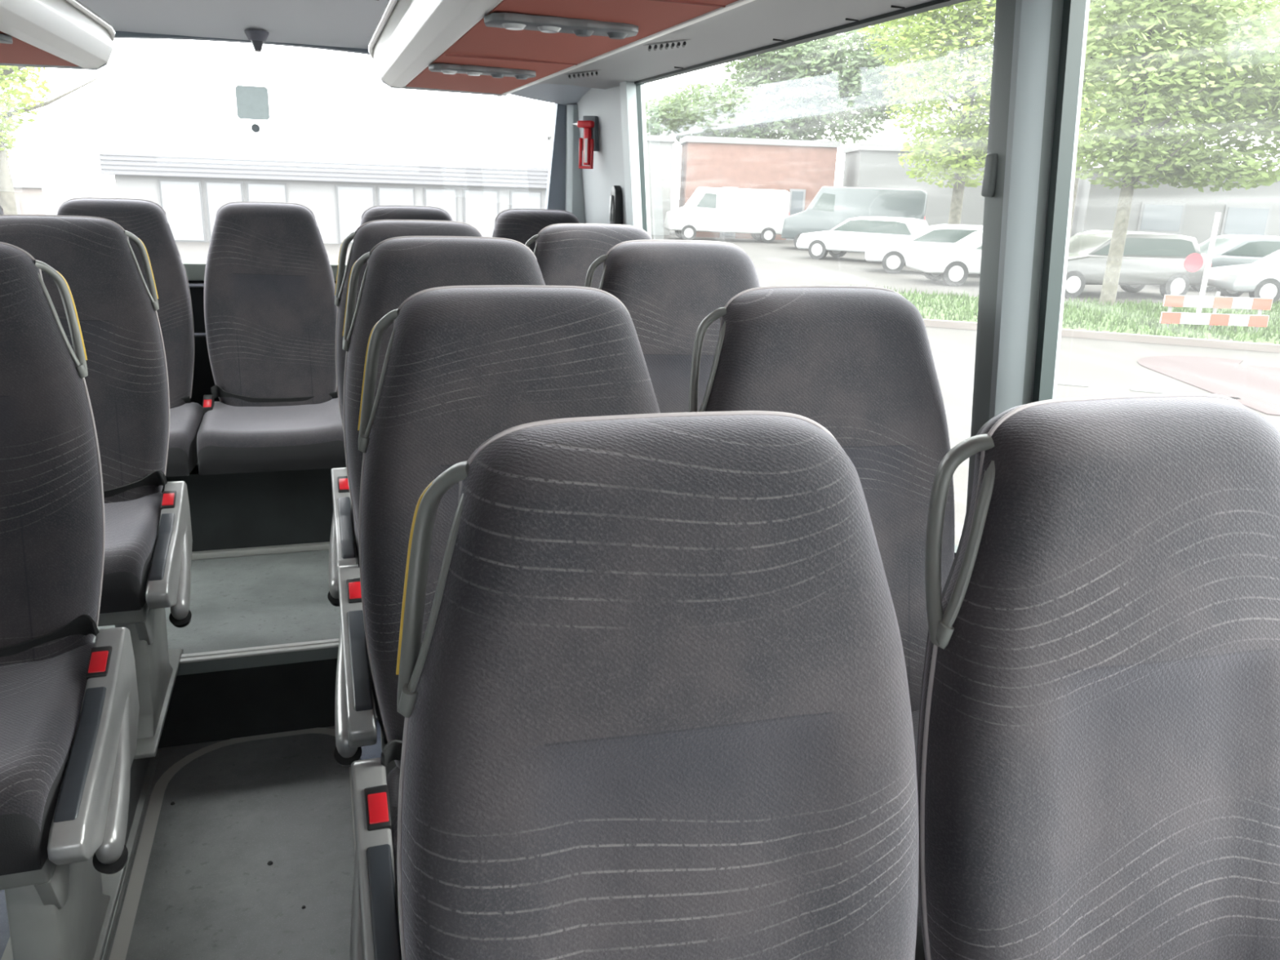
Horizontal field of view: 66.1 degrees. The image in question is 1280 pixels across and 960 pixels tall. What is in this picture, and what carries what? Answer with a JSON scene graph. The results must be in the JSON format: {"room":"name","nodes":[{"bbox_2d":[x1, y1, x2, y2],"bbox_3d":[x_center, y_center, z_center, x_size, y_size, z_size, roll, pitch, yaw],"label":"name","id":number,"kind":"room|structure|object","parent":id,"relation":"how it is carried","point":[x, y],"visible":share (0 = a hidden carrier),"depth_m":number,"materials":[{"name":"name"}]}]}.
{"room":"vehicle interior","nodes":[
{"label":"vehicle interior","id":0,"kind":"room"},
{"bbox_2d":[0,550,382,959],"bbox_3d":[-0.434,1.039,1.074,2.400,0.240,6.020,-3,18,-18],"label":"floor","id":1,"kind":"structure","parent":0,"point":[236,602],"depth_m":2.81,"materials":[{"name":"plastic"}]},
{"bbox_2d":[0,936,13,959],"bbox_3d":[-0.702,1.011,0.778,0.075,0.047,3.660,-3,18,-18],"label":"trim","id":2,"kind":"structure","parent":1,"relation":"attached to","point":[7,954],"depth_m":1.54,"materials":[{"name":"silver metal"}]},
{"bbox_2d":[0,241,139,959],"bbox_3d":[-1.028,0.223,1.427,0.509,1.074,0.692,-3,18,-18],"label":"seat","id":3,"kind":"object","parent":1,"relation":"on","point":[69,707],"visible":1,"depth_m":1.54,"materials":[{"name":"grey fabric"}]},
{"bbox_2d":[0,641,94,875],"bbox_3d":[-1.040,0.398,1.412,0.424,0.132,0.455,-3,18,-18],"label":"cushion","id":4,"kind":"object","parent":3,"relation":"on","point":[46,691],"depth_m":1.39,"materials":[{"name":"black fabric"}]},
{"bbox_2d":[0,214,192,759],"bbox_3d":[-1.283,-0.017,2.186,0.509,1.074,0.692,-3,18,-18],"label":"seat","id":5,"kind":"object","parent":1,"relation":"on","point":[148,539],"visible":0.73,"depth_m":2.28,"materials":[{"name":"grey fabric"}]},
{"bbox_2d":[99,492,162,613],"bbox_3d":[-1.295,0.157,2.171,0.424,0.132,0.455,-3,18,-18],"label":"cushion","id":6,"kind":"object","parent":5,"relation":"on","point":[134,520],"depth_m":2.09,"materials":[{"name":"black fabric"}]},
{"bbox_2d":[124,757,150,845],"bbox_3d":[-0.690,1.125,0.827,0.010,0.198,3.678,-3,18,-18],"label":"trim","id":7,"kind":"structure","parent":1,"relation":"attached to","point":[139,767],"depth_m":2.28,"materials":[{"name":"grey plastic"}]},
{"bbox_2d":[161,462,333,559],"bbox_3d":[-1.217,0.031,3.408,2.130,0.276,0.525,-3,18,-18],"label":"step riser","id":8,"kind":"object","parent":1,"relation":"on","point":[242,514],"visible":0.16,"depth_m":3.17,"materials":[{"name":"grey plastic"}]},
{"bbox_2d":[0,205,4,214],"bbox_3d":[-2.056,-0.430,2.871,0.454,0.769,0.633,-3,18,-18],"label":"seat","id":9,"kind":"object","parent":8,"relation":"on","point":[1,207],"visible":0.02,"depth_m":3.04,"materials":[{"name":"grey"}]},
{"bbox_2d":[56,197,203,476],"bbox_3d":[-1.618,-0.456,3.009,0.454,0.769,0.633,-3,18,-18],"label":"seat","id":10,"kind":"object","parent":8,"relation":"on","point":[146,220],"visible":0.39,"depth_m":3.14,"materials":[{"name":"grey fabric"}]},
{"bbox_2d":[165,402,203,476],"bbox_3d":[-1.602,-0.126,3.021,0.454,0.132,0.455,-3,18,-18],"label":"cushion","id":11,"kind":"object","parent":10,"relation":"on","point":[185,418],"depth_m":2.95,"materials":[{"name":"black fabric"}]},
{"bbox_2d":[196,201,346,475],"bbox_3d":[-1.180,-0.483,3.147,0.454,0.769,0.633,-3,18,-18],"label":"seat","id":12,"kind":"object","parent":8,"relation":"on","point":[270,310],"visible":0.96,"depth_m":3.24,"materials":[{"name":"grey fabric"}]},
{"bbox_2d":[196,397,346,475],"bbox_3d":[-1.164,-0.152,3.159,0.454,0.132,0.455,-3,18,-18],"label":"cushion","id":13,"kind":"object","parent":12,"relation":"on","point":[235,435],"depth_m":3.01,"materials":[{"name":"black fabric"}]},
{"bbox_2d":[360,204,452,226],"bbox_3d":[-0.743,-0.509,3.286,0.454,0.769,0.633,-3,18,-18],"label":"seat","id":14,"kind":"object","parent":8,"relation":"on","point":[385,211],"visible":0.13,"depth_m":3.37,"materials":[{"name":"grey fabric"}]},
{"bbox_2d":[492,208,579,253],"bbox_3d":[-0.305,-0.536,3.424,0.454,0.769,0.633,-3,18,-18],"label":"seat","id":15,"kind":"object","parent":8,"relation":"on","point":[520,225],"visible":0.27,"depth_m":3.49,"materials":[{"name":"grey fabric"}]},
{"bbox_2d":[157,658,337,748],"bbox_3d":[-1.011,0.576,2.579,0.498,0.209,0.010,-3,18,-18],"label":"step riser","id":16,"kind":"structure","parent":1,"relation":"attached to","point":[225,704],"depth_m":2.57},
{"bbox_2d":[177,638,339,675],"bbox_3d":[-1.006,0.460,2.541,0.500,0.042,0.041,-3,18,-18],"label":"trim","id":17,"kind":"structure","parent":1,"relation":"attached to","point":[320,650],"depth_m":2.54,"materials":[{"name":"grey metal"}]},
{"bbox_2d":[327,219,483,719],"bbox_3d":[-0.530,-0.076,2.446,0.509,1.074,0.692,-3,18,-18],"label":"seat","id":18,"kind":"object","parent":1,"relation":"on","point":[344,548],"visible":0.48,"depth_m":2.49,"materials":[{"name":"grey fabric"}]},
{"bbox_2d":[351,506,359,564],"bbox_3d":[-0.493,0.095,2.447,0.424,0.132,0.455,-3,18,-18],"label":"cushion","id":19,"kind":"object","parent":18,"relation":"on","point":[355,548],"depth_m":2.26,"materials":[{"name":"black fabric"}]},
{"bbox_2d":[333,235,545,777],"bbox_3d":[-0.324,0.119,1.830,0.509,1.074,0.692,-3,18,-18],"label":"seat","id":20,"kind":"object","parent":1,"relation":"on","point":[397,268],"visible":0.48,"depth_m":1.87,"materials":[{"name":"grey fabric"}]},
{"bbox_2d":[370,669,387,744],"bbox_3d":[-0.286,0.291,1.831,0.424,0.132,0.455,-3,18,-18],"label":"cushion","id":21,"kind":"object","parent":20,"relation":"on","point":[373,695],"depth_m":1.59,"materials":[{"name":"black fabric"}]},
{"bbox_2d":[349,284,660,959],"bbox_3d":[-0.128,0.331,1.251,0.509,1.074,0.692,-3,18,-18],"label":"seat","id":22,"kind":"object","parent":1,"relation":"on","point":[464,366],"visible":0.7,"depth_m":1.30,"materials":[{"name":"grey fabric"}]},
{"bbox_2d":[386,765,399,888],"bbox_3d":[-0.090,0.502,1.252,0.424,0.132,0.455,-3,18,-18],"label":"cushion","id":23,"kind":"object","parent":22,"relation":"on","point":[393,778],"depth_m":1.24,"materials":[{"name":"black fabric"}]},
{"bbox_2d":[524,223,652,288],"bbox_3d":[-0.051,-0.106,2.598,0.470,1.079,0.699,-3,18,-18],"label":"seat","id":24,"kind":"object","parent":1,"relation":"on","point":[564,253],"visible":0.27,"depth_m":2.64,"materials":[{"name":"grey fabric"}]},
{"bbox_2d":[395,410,919,959],"bbox_3d":[0.064,0.547,0.684,0.509,1.074,0.692,-3,18,-18],"label":"seat","id":25,"kind":"object","parent":1,"relation":"on","point":[654,700],"visible":1,"depth_m":0.76,"materials":[{"name":"grey fabric"}]},
{"bbox_2d":[584,240,760,413],"bbox_3d":[0.156,0.089,1.982,0.470,1.079,0.699,-3,18,-18],"label":"seat","id":26,"kind":"object","parent":1,"relation":"on","point":[667,288],"visible":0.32,"depth_m":2.04,"materials":[{"name":"grey fabric"}]},
{"bbox_2d":[688,285,955,959],"bbox_3d":[0.351,0.301,1.403,0.470,1.079,0.699,-3,18,-18],"label":"seat","id":27,"kind":"object","parent":1,"relation":"on","point":[857,362],"visible":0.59,"depth_m":1.48,"materials":[{"name":"grey fabric"}]},
{"bbox_2d":[911,710,924,959],"bbox_3d":[0.361,0.475,1.394,0.424,0.132,0.455,-3,18,-18],"label":"cushion","id":28,"kind":"object","parent":27,"relation":"on","point":[919,951],"depth_m":1.17,"materials":[{"name":"black fabric"}]},
{"bbox_2d":[916,392,1279,959],"bbox_3d":[0.544,0.517,0.836,0.470,1.079,0.699,-3,18,-18],"label":"seat","id":29,"kind":"object","parent":1,"relation":"on","point":[1098,753],"visible":1,"depth_m":0.90,"materials":[{"name":"grey fabric"}]},
{"bbox_2d":[106,725,355,959],"bbox_3d":[-0.303,1.372,0.491,0.500,0.050,4.690,-3,18,-18],"label":"floor","id":30,"kind":"structure","parent":0,"point":[210,891],"depth_m":2.14,"materials":[{"name":"plastic"}]},
{"bbox_2d":[102,749,159,959],"bbox_3d":[-0.679,1.216,0.850,0.016,0.014,3.660,-3,18,-18],"label":"trim","id":31,"kind":"structure","parent":30,"relation":"on","point":[140,811],"depth_m":2.21,"materials":[{"name":"silver metal"}]},
{"bbox_2d":[109,727,355,959],"bbox_3d":[-0.434,1.208,0.920,0.483,0.001,3.729,-3,18,-18],"label":"trim","id":32,"kind":"structure","parent":30,"relation":"on","point":[125,926],"depth_m":2.20,"materials":[{"name":"grey metal"}]},
{"bbox_2d":[170,801,306,909],"bbox_3d":[-0.822,0.853,2.048,0.194,0.004,0.781,-8,20,-30],"label":"chewing gum","id":33,"kind":"object","parent":30,"relation":"on","point":[269,863],"visible":1,"depth_m":2.13,"materials":[{"name":"grey"}]},
{"bbox_2d":[78,0,388,48],"bbox_3d":[-0.370,-0.682,0.541,2.300,0.155,6.000,-3,18,-18],"label":"ceiling","id":34,"kind":"structure","parent":0,"point":[352,24],"depth_m":3.15,"materials":[{"name":"grey plastic"}]},
{"bbox_2d":[0,0,115,70],"bbox_3d":[-0.966,-0.606,0.652,0.431,0.265,4.520,-3,18,-18],"label":"luggage rack","id":35,"kind":"object","parent":34,"relation":"attached to","point":[42,33],"visible":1,"depth_m":2.26,"materials":[{"name":"white plastic"}]},
{"bbox_2d":[244,30,268,52],"bbox_3d":[-1.270,-1.455,3.265,0.080,0.062,0.080,-3,18,-18],"label":"ceiling camera","id":36,"kind":"object","parent":34,"relation":"attached to","point":[257,37],"visible":1,"depth_m":3.25,"materials":[{"name":"grey plastic"}]},
{"bbox_2d":[368,0,755,97],"bbox_3d":[0.061,-0.668,0.976,0.431,0.265,4.520,-3,18,-18],"label":"luggage rack","id":37,"kind":"object","parent":34,"relation":"attached to","point":[498,48],"visible":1,"depth_m":1.85,"materials":[{"name":"white"}]},
{"bbox_2d":[440,70,457,74],"bbox_3d":[-0.448,-0.957,2.309,0.040,0.006,0.040,-3,18,-18],"label":"reading lamp","id":38,"kind":"object","parent":37,"relation":"on","point":[446,72],"depth_m":2.30,"materials":[{"name":"grey plastic"}]},
{"bbox_2d":[465,71,482,75],"bbox_3d":[-0.393,-0.961,2.326,0.040,0.006,0.040,-3,18,-18],"label":"reading lamp","id":39,"kind":"object","parent":37,"relation":"on","point":[471,73],"depth_m":2.31,"materials":[{"name":"grey plastic"}]},
{"bbox_2d":[502,22,526,30],"bbox_3d":[-0.201,-0.725,1.573,0.040,0.006,0.040,-3,18,-18],"label":"reading lamp","id":40,"kind":"object","parent":37,"relation":"on","point":[511,26],"depth_m":1.56,"materials":[{"name":"grey plastic"}]},
{"bbox_2d":[537,26,561,33],"bbox_3d":[-0.146,-0.728,1.590,0.040,0.006,0.040,-3,18,-18],"label":"reading lamp","id":41,"kind":"object","parent":37,"relation":"on","point":[550,29],"depth_m":1.58,"materials":[{"name":"grey plastic"}]},
{"bbox_2d":[114,31,566,210],"bbox_3d":[-1.321,-0.692,3.550,2.420,2.050,0.050,-3,18,-18],"label":"window frame","id":42,"kind":"structure","parent":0,"point":[555,197],"depth_m":3.68,"materials":[{"name":"grey"}]},
{"bbox_2d":[194,333,205,337],"bbox_3d":[-1.302,-0.523,3.521,2.140,0.014,0.014,-3,18,-18],"label":"rail","id":43,"kind":"object","parent":42,"relation":"attached to","point":[196,335],"visible":0.02,"depth_m":3.44,"materials":[{"name":"silver metal"}]},
{"bbox_2d":[188,283,335,287],"bbox_3d":[-1.296,-0.687,3.472,2.140,0.014,0.014,-3,18,-18],"label":"rail","id":44,"kind":"object","parent":42,"relation":"attached to","point":[191,285],"visible":0.02,"depth_m":3.39,"materials":[{"name":"silver metal"}]},
{"bbox_2d":[187,280,337,406],"bbox_3d":[-1.322,-0.352,3.619,2.200,0.760,0.017,-3,18,-18],"label":"trim","id":45,"kind":"structure","parent":42,"relation":"attached to","point":[202,380],"depth_m":3.50,"materials":[{"name":"black plastic"}]},
{"bbox_2d":[182,262,346,280],"bbox_3d":[-1.317,-0.737,3.477,2.070,0.059,0.060,-3,18,-18],"label":"trim","id":46,"kind":"structure","parent":42,"relation":"attached to","point":[195,271],"depth_m":3.38,"materials":[{"name":"grey"}]},
{"bbox_2d":[564,104,585,223],"bbox_3d":[-0.241,-0.887,3.798,0.092,1.052,0.045,-3,18,-18],"label":"trim","id":47,"kind":"structure","parent":42,"relation":"attached to","point":[574,201],"depth_m":3.69,"materials":[{"name":"grey plastic"}]},
{"label":"window","id":48,"kind":"structure","parent":42,"relation":"in","visible":0},
{"bbox_2d":[235,84,270,119],"bbox_3d":[-1.329,-1.294,3.374,0.105,0.108,0.001,-3,18,-18],"label":"window sticker","id":49,"kind":"object","parent":48,"relation":"attached to","point":[251,101],"visible":1,"depth_m":3.37,"materials":[{"name":"grey paper"}]},
{"bbox_2d":[251,124,260,133],"bbox_3d":[-1.328,-1.216,3.397,0.029,0.029,0.008,-3,18,-18],"label":"sensor","id":50,"kind":"object","parent":48,"relation":"attached to","point":[255,128],"visible":1,"depth_m":3.39,"materials":[{"name":"grey plastic"}]},
{"bbox_2d":[576,0,1089,401],"bbox_3d":[0.719,0.105,1.166,0.220,2.050,6.020,-3,18,-18],"label":"wall","id":51,"kind":"structure","parent":0,"point":[608,171],"depth_m":3.26,"materials":[{"name":"grey"}]},
{"bbox_2d":[510,83,591,105],"bbox_3d":[-0.371,-1.376,3.371,0.440,0.134,0.460,-3,18,-18],"label":"trim","id":52,"kind":"structure","parent":51,"relation":"attached to","point":[559,94],"depth_m":3.53,"materials":[{"name":"grey plastic"}]},
{"bbox_2d":[566,69,602,79],"bbox_3d":[-0.147,-1.056,2.557,0.100,0.026,0.056,-3,18,-18],"label":"air vent","id":53,"kind":"object","parent":51,"relation":"attached to","point":[592,73],"depth_m":2.55,"materials":[{"name":"black plastic"}]},
{"bbox_2d":[573,115,599,168],"bbox_3d":[-0.188,-1.179,3.435,0.082,0.175,0.069,11,19,28],"label":"hammer","id":54,"kind":"object","parent":51,"relation":"attached to","point":[588,144],"visible":0.98,"depth_m":3.41,"materials":[{"name":"red plastic"}]},
{"bbox_2d":[608,185,622,224],"bbox_3d":[-0.086,-0.880,3.293,0.044,0.204,0.060,-3,18,-18],"label":"bracket","id":55,"kind":"object","parent":51,"relation":"attached to","point":[615,205],"visible":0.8,"depth_m":3.26,"materials":[{"name":"black plastic"}]},
{"bbox_2d":[619,80,642,228],"bbox_3d":[-0.016,-0.792,3.135,0.110,0.912,0.070,-3,18,-18],"label":"trim","id":56,"kind":"structure","parent":51,"relation":"attached to","point":[627,88],"depth_m":3.04,"materials":[{"name":"grey plastic"}]},
{"bbox_2d":[642,39,690,51],"bbox_3d":[0.054,-0.866,1.957,0.100,0.026,0.056,-3,18,-18],"label":"air vent","id":57,"kind":"object","parent":51,"relation":"attached to","point":[667,42],"depth_m":1.95,"materials":[{"name":"black plastic"}]},
{"bbox_2d":[533,0,933,89],"bbox_3d":[0.419,-0.645,1.126,0.338,0.112,4.560,-3,18,-18],"label":"trim","id":58,"kind":"structure","parent":51,"relation":"attached to","point":[757,24],"depth_m":1.98,"materials":[{"name":"grey"}]},
{"bbox_2d":[634,0,969,557],"bbox_3d":[0.278,-0.533,2.333,0.103,0.902,1.775,-3,18,-18],"label":"window frame","id":59,"kind":"structure","parent":51,"relation":"in","point":[935,4],"depth_m":2.08,"materials":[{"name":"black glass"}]},
{"bbox_2d":[966,0,1062,506],"bbox_3d":[0.534,-0.352,1.426,0.143,1.140,0.103,-3,18,-18],"label":"window pillar","id":60,"kind":"structure","parent":51,"relation":"attached to","point":[1015,191],"depth_m":1.39,"materials":[{"name":"grey metal"}]},
{"bbox_2d":[1031,0,1086,402],"bbox_3d":[0.878,0.033,0.540,0.103,0.902,1.928,-3,18,-18],"label":"window frame","id":61,"kind":"structure","parent":51,"relation":"in","point":[1073,11],"depth_m":1.35,"materials":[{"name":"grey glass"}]},
{"label":"outside","id":62,"kind":"structure","parent":0,"visible":0},
{"bbox_2d":[41,180,1279,546],"bbox_3d":[3.739,-13.298,52.100,200.000,0.001,180.000,-3,18,-18],"label":"ground","id":63,"kind":"structure","parent":62,"point":[1108,367],"depth_m":16.09,"materials":[{"name":"grey asphalt"}]},
{"bbox_2d":[11,175,45,214],"bbox_3d":[-20.394,-7.711,27.816,6.191,1.800,4.200,-9,20,-31],"label":"shed","id":64,"kind":"object","parent":63,"relation":"on","point":[28,190],"visible":0.41,"depth_m":27.46,"materials":[{"name":"white"}]},
{"bbox_2d":[0,65,97,214],"bbox_3d":[-13.573,-6.875,19.928,4.824,5.253,2.832,-7,19,-28],"label":"tree","id":65,"kind":"object","parent":63,"relation":"on","point":[7,199],"visible":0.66,"depth_m":19.92,"materials":[{"name":"green plant"}]},
{"bbox_2d":[97,151,548,244],"bbox_3d":[-10.648,-10.719,37.436,15.640,2.620,12.030,-4,18,-18],"label":"building","id":66,"kind":"structure","parent":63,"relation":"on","point":[191,189],"depth_m":31.54,"materials":[{"name":"grey"}]},
{"bbox_2d":[546,130,675,235],"bbox_3d":[-1.472,-13.712,45.545,5.634,4.250,4.200,0,17,-5],"label":"hall","id":67,"kind":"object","parent":63,"relation":"on","point":[660,148],"visible":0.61,"depth_m":43.73,"materials":[{"name":"grey"}]},
{"bbox_2d":[663,186,790,243],"bbox_3d":[3.626,-11.235,41.592,5.005,2.146,2.036,0,17,-6],"label":"van","id":68,"kind":"object","parent":63,"relation":"on","point":[762,214],"visible":0.89,"depth_m":40.64,"materials":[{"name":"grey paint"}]},
{"bbox_2d":[679,135,840,239],"bbox_3d":[5.241,-13.409,45.328,6.752,4.250,4.200,1,17,-2],"label":"brick building","id":69,"kind":"structure","parent":63,"relation":"on","point":[800,167],"depth_m":43.15,"materials":[{"name":"red brick"}]},
{"bbox_2d":[645,14,963,146],"bbox_3d":[8.346,-20.149,54.149,17.618,12.226,7.836,4,17,8],"label":"tree","id":70,"kind":"object","parent":63,"relation":"on","point":[802,73],"visible":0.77,"depth_m":52.31,"materials":[{"name":"green plant"}]},
{"bbox_2d":[781,186,927,249],"bbox_3d":[8.128,-9.954,37.557,5.206,2.346,1.986,5,17,11],"label":"van","id":71,"kind":"object","parent":63,"relation":"on","point":[831,206],"visible":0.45,"depth_m":36.48,"materials":[{"name":"grey paint"}]},
{"bbox_2d":[795,216,928,259],"bbox_3d":[7.511,-7.989,32.569,4.300,1.446,1.786,13,20,33],"label":"car","id":72,"kind":"object","parent":63,"relation":"on","point":[855,234],"visible":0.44,"depth_m":31.90,"materials":[{"name":"grey paint"}]},
{"bbox_2d":[842,143,985,226],"bbox_3d":[13.996,-12.949,45.002,9.002,4.150,5.200,3,17,3],"label":"building","id":73,"kind":"structure","parent":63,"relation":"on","point":[865,165],"depth_m":42.60,"materials":[{"name":"grey"}]},
{"bbox_2d":[865,223,982,276],"bbox_3d":[8.727,-6.727,28.646,4.199,1.396,1.736,5,17,11],"label":"car","id":74,"kind":"object","parent":63,"relation":"on","point":[893,255],"visible":0.35,"depth_m":28.05,"materials":[{"name":"grey paint"}]},
{"bbox_2d":[905,230,982,286],"bbox_3d":[9.260,-5.845,25.804,4.099,1.396,1.736,1,17,-3],"label":"car","id":75,"kind":"object","parent":63,"relation":"on","point":[953,264],"visible":0.34,"depth_m":25.04,"materials":[{"name":"grey paint"}]},
{"bbox_2d":[855,0,1103,224],"bbox_3d":[10.002,-12.530,28.643,6.929,12.593,5.758,-3,18,-18],"label":"tree","id":76,"kind":"object","parent":63,"relation":"on","point":[969,146],"visible":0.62,"depth_m":28.48,"materials":[{"name":"green plant"}]},
{"bbox_2d":[850,284,1279,344],"bbox_3d":[12.508,-3.152,19.263,16.910,0.265,7.988,7,18,17],"label":"grass verge","id":77,"kind":"structure","parent":63,"relation":"on","point":[1142,317],"depth_m":18.54,"materials":[{"name":"green plant"}]},
{"bbox_2d":[1075,0,1279,305],"bbox_3d":[12.081,-7.531,19.701,10.121,8.371,4.887,3,17,3],"label":"tree","id":78,"kind":"object","parent":77,"relation":"on","point":[1131,144],"visible":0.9,"depth_m":19.22,"materials":[{"name":"green plant"}]},
{"bbox_2d":[1183,212,1221,313],"bbox_3d":[10.822,-4.128,19.138,0.528,2.100,0.098,3,17,2],"label":"traffic sign","id":79,"kind":"object","parent":77,"relation":"on","point":[1193,262],"visible":0.9,"depth_m":19.06,"materials":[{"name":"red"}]},
{"bbox_2d":[1159,289,1273,332],"bbox_3d":[10.185,-2.938,17.422,1.900,0.780,0.085,2,17,0],"label":"barrier","id":80,"kind":"object","parent":77,"relation":"on","point":[1171,300],"visible":0.96,"depth_m":17.38,"materials":[{"name":"red"}]},
{"bbox_2d":[923,318,1279,352],"bbox_3d":[9.679,-2.213,16.110,11.904,0.118,0.214,7,18,17],"label":"kerb","id":81,"kind":"object","parent":63,"relation":"on","point":[1251,346],"visible":0.56,"depth_m":16.41,"materials":[{"name":"beige concrete"}]},
{"bbox_2d":[990,0,1279,238],"bbox_3d":[18.604,-13.762,34.676,12.228,12.024,7.148,6,17,12],"label":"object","id":82,"kind":"object","parent":63,"relation":"on","point":[1238,133],"visible":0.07,"depth_m":34.08,"materials":[{"name":"green plant"}]},
{"bbox_2d":[1064,230,1211,297],"bbox_3d":[11.420,-5.301,24.060,4.400,1.516,1.786,-1,17,-10],"label":"car","id":83,"kind":"object","parent":63,"relation":"on","point":[1148,258],"visible":0.59,"depth_m":23.34,"materials":[{"name":"grey paint"}]},
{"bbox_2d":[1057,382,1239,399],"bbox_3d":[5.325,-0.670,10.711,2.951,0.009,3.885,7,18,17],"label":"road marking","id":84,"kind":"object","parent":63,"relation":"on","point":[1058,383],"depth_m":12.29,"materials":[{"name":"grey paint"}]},
{"bbox_2d":[1070,167,1279,244],"bbox_3d":[27.596,-10.975,41.294,17.405,3.450,8.200,7,18,16],"label":"office building","id":85,"kind":"structure","parent":63,"relation":"on","point":[1163,209],"depth_m":39.02,"materials":[{"name":"grey"}]},
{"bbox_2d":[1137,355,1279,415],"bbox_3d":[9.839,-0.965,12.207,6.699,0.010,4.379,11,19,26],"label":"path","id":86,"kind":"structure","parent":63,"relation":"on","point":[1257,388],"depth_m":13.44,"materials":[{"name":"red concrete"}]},
{"bbox_2d":[1190,234,1279,292],"bbox_3d":[16.225,-5.895,26.692,4.300,1.446,1.786,1,17,-3],"label":"car","id":87,"kind":"object","parent":63,"relation":"on","point":[1228,249],"visible":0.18,"depth_m":25.83,"materials":[{"name":"grey paint"}]},
{"bbox_2d":[1206,249,1279,303],"bbox_3d":[15.992,-4.893,23.627,4.203,1.296,1.736,3,17,2],"label":"car","id":88,"kind":"object","parent":63,"relation":"on","point":[1257,277],"visible":0.8,"depth_m":23.11,"materials":[{"name":"grey paint"}]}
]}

